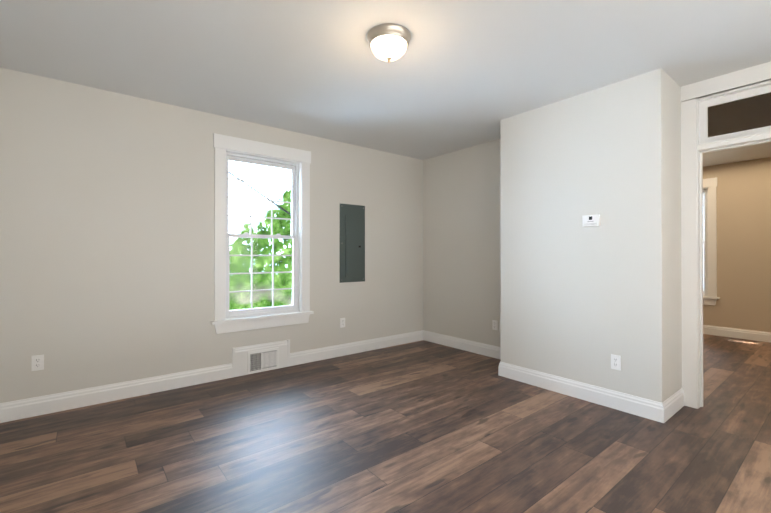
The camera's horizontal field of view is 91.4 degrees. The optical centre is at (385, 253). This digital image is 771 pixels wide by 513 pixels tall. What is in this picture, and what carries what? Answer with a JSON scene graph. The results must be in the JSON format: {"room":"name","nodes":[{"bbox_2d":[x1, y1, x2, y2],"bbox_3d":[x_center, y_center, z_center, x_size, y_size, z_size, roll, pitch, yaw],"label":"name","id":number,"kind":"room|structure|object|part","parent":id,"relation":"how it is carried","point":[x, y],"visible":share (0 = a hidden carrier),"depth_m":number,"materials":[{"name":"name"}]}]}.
{"room":"empty living room","nodes":[
{"label":"empty living room","id":0,"kind":"room"},
{"bbox_2d":[0,67,422,402],"bbox_3d":[-1.257,-0.060,4.133,4.740,2.600,0.200,0,0,-39],"label":"wall","id":1,"kind":"structure","parent":0,"point":[106,237],"depth_m":3.29,"materials":[{"name":"beige paint"}]},
{"bbox_2d":[31,355,43,370],"bbox_3d":[-2.656,0.834,2.876,0.070,0.114,0.009,0,0,-39],"label":"electrical outlet","id":2,"kind":"object","parent":1,"relation":"attached to","point":[37,363],"visible":1,"depth_m":2.87,"materials":[{"name":"white plastic"}]},
{"bbox_2d":[0,330,423,422],"bbox_3d":[-1.153,1.093,4.070,4.370,0.292,0.019,0,0,-39],"label":"baseboard","id":3,"kind":"structure","parent":1,"relation":"attached to","point":[41,405],"depth_m":3.49,"materials":[{"name":"white wood"}]},
{"bbox_2d":[248,347,278,373],"bbox_3d":[-1.278,1.122,3.954,0.335,0.225,0.011,0,0,-39],"label":"air vent register","id":4,"kind":"object","parent":3,"relation":"attached to","point":[263,360],"visible":1,"depth_m":3.95,"materials":[{"name":"white metal"}]},
{"bbox_2d":[211,133,313,333],"bbox_3d":[-1.301,-0.192,4.028,1.080,1.952,0.200,0,0,-39],"label":"window","id":5,"kind":"structure","parent":1,"relation":"in","point":[296,162],"depth_m":4.00,"materials":[{"name":"white wood"}]},
{"bbox_2d":[340,318,344,327],"bbox_3d":[-0.520,0.842,4.584,0.070,0.114,0.009,0,0,-39],"label":"electrical outlet","id":6,"kind":"object","parent":1,"relation":"attached to","point":[342,322],"visible":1,"depth_m":4.58,"materials":[{"name":"white plastic"}]},
{"bbox_2d":[340,203,364,282],"bbox_3d":[-0.405,-0.128,4.671,0.370,0.960,0.024,0,0,-39],"label":"breaker panel","id":7,"kind":"object","parent":1,"relation":"attached to","point":[352,243],"visible":1,"depth_m":4.66,"materials":[{"name":"grey metal"}]},
{"bbox_2d":[0,334,770,512],"bbox_3d":[1.719,1.287,3.416,8.500,0.100,5.030,0,0,-39],"label":"floor","id":8,"kind":"structure","parent":0,"point":[422,426],"depth_m":2.41,"materials":[{"name":"brown wood"}]},
{"bbox_2d":[0,0,770,166],"bbox_3d":[1.719,-1.423,3.427,8.500,0.120,5.030,0,0,-39],"label":"ceiling","id":9,"kind":"structure","parent":0,"point":[460,74],"depth_m":2.60,"materials":[{"name":"paint"}]},
{"bbox_2d":[367,23,410,62],"bbox_3d":[0.022,-1.284,2.374,0.277,0.167,0.277,0,0,-39],"label":"ceiling lamp","id":10,"kind":"object","parent":9,"relation":"attached to","point":[388,42],"visible":1,"depth_m":2.29,"materials":[{"name":"white glass"}]},
{"bbox_3d":[0.022,-1.276,2.374,0.230,0.084,0.230,0,0,-39],"label":"glass","id":11,"kind":"part","parent":10,"relation":"part of","materials":[{"name":"white glass"}]},
{"bbox_2d":[423,139,500,346],"bbox_3d":[2.047,-0.062,3.683,0.140,2.600,4.630,0,0,-39],"label":"wall","id":12,"kind":"structure","parent":0,"point":[461,253],"depth_m":4.87,"materials":[{"name":"beige paint"}]},
{"bbox_2d":[424,330,500,357],"bbox_3d":[1.068,1.172,4.777,0.016,0.140,1.610,0,0,-39],"label":"baseboard","id":13,"kind":"structure","parent":12,"relation":"attached to","point":[463,344],"depth_m":4.84,"materials":[{"name":"white wood"}]},
{"bbox_2d":[492,320,497,329],"bbox_3d":[1.305,0.851,4.488,0.009,0.114,0.070,0,0,-39],"label":"electrical outlet","id":14,"kind":"object","parent":12,"relation":"attached to","point":[494,324],"visible":1,"depth_m":4.49,"materials":[{"name":"white plastic"}]},
{"bbox_2d":[680,61,770,408],"bbox_3d":[2.824,-0.066,2.707,0.200,2.600,1.085,0,0,-39],"label":"door frame","id":15,"kind":"structure","parent":12,"relation":"attached to","point":[692,93],"depth_m":3.02,"materials":[{"name":"white wood"}]},
{"bbox_2d":[699,85,770,142],"bbox_3d":[2.821,-1.049,2.709,0.035,0.345,0.875,0,0,-39],"label":"transom window","id":16,"kind":"structure","parent":12,"relation":"in","point":[748,112],"depth_m":2.88,"materials":[{"name":"white wood"}]},
{"bbox_2d":[500,68,681,402],"bbox_3d":[1.802,-0.063,3.462,0.520,2.600,1.370,0,0,-39],"label":"wall","id":17,"kind":"structure","parent":0,"point":[579,303],"depth_m":3.11,"materials":[{"name":"beige paint"}]},
{"bbox_2d":[497,358,667,422],"bbox_3d":[1.593,1.166,3.289,0.016,0.140,1.402,0,0,-39],"label":"baseboard","id":18,"kind":"structure","parent":17,"relation":"attached to","point":[642,407],"depth_m":3.14,"materials":[{"name":"white wood"}]},
{"bbox_2d":[582,214,599,226],"bbox_3d":[1.714,-0.275,3.137,0.025,0.094,0.130,0,0,-39],"label":"thermostat","id":19,"kind":"object","parent":17,"relation":"attached to","point":[590,220],"visible":1,"depth_m":3.13,"materials":[{"name":"white plastic"}]},
{"bbox_2d":[611,354,620,370],"bbox_3d":[1.832,0.865,2.997,0.009,0.114,0.070,0,0,-39],"label":"electrical outlet","id":20,"kind":"object","parent":17,"relation":"attached to","point":[616,362],"visible":1,"depth_m":2.99,"materials":[{"name":"white plastic"}]},
{"bbox_2d":[664,388,683,418],"bbox_3d":[2.235,1.164,2.915,0.480,0.140,0.016,0,0,-39],"label":"baseboard","id":21,"kind":"structure","parent":17,"relation":"attached to","point":[668,408],"depth_m":2.92,"materials":[{"name":"white wood"}]},
{"bbox_2d":[703,157,770,331],"bbox_3d":[4.960,-0.052,6.014,0.200,2.600,5.030,0,0,-39],"label":"wall","id":22,"kind":"structure","parent":0,"point":[743,195],"depth_m":5.51,"materials":[{"name":"beige paint"}]},
{"bbox_2d":[703,177,718,305],"bbox_3d":[4.767,-0.183,6.167,0.200,1.952,1.080,0,0,-39],"label":"window","id":23,"kind":"structure","parent":22,"relation":"in","point":[710,297],"depth_m":5.78,"materials":[{"name":"white wood"}]},
{"bbox_2d":[703,325,770,341],"bbox_3d":[4.876,1.177,5.941,0.016,0.140,4.630,0,0,-39],"label":"baseboard","id":24,"kind":"structure","parent":22,"relation":"attached to","point":[763,336],"depth_m":5.54,"materials":[{"name":"white wood"}]},
{"label":"outside","id":25,"kind":"structure","parent":0,"visible":0},
{"bbox_2d":[229,161,291,309],"bbox_3d":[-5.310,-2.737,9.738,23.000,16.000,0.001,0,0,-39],"label":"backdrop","id":26,"kind":"structure","parent":25,"point":[244,267],"depth_m":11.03,"materials":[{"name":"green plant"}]},
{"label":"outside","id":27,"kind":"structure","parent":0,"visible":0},
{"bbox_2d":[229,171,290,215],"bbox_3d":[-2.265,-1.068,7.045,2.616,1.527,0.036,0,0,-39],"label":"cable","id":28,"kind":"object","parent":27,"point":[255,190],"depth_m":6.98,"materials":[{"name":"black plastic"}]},
{"bbox_2d":[703,194,704,290],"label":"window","id":29,"kind":"structure","parent":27,"point":[703,238],"depth_m":7.61,"materials":[{"name":"white"}]}
]}

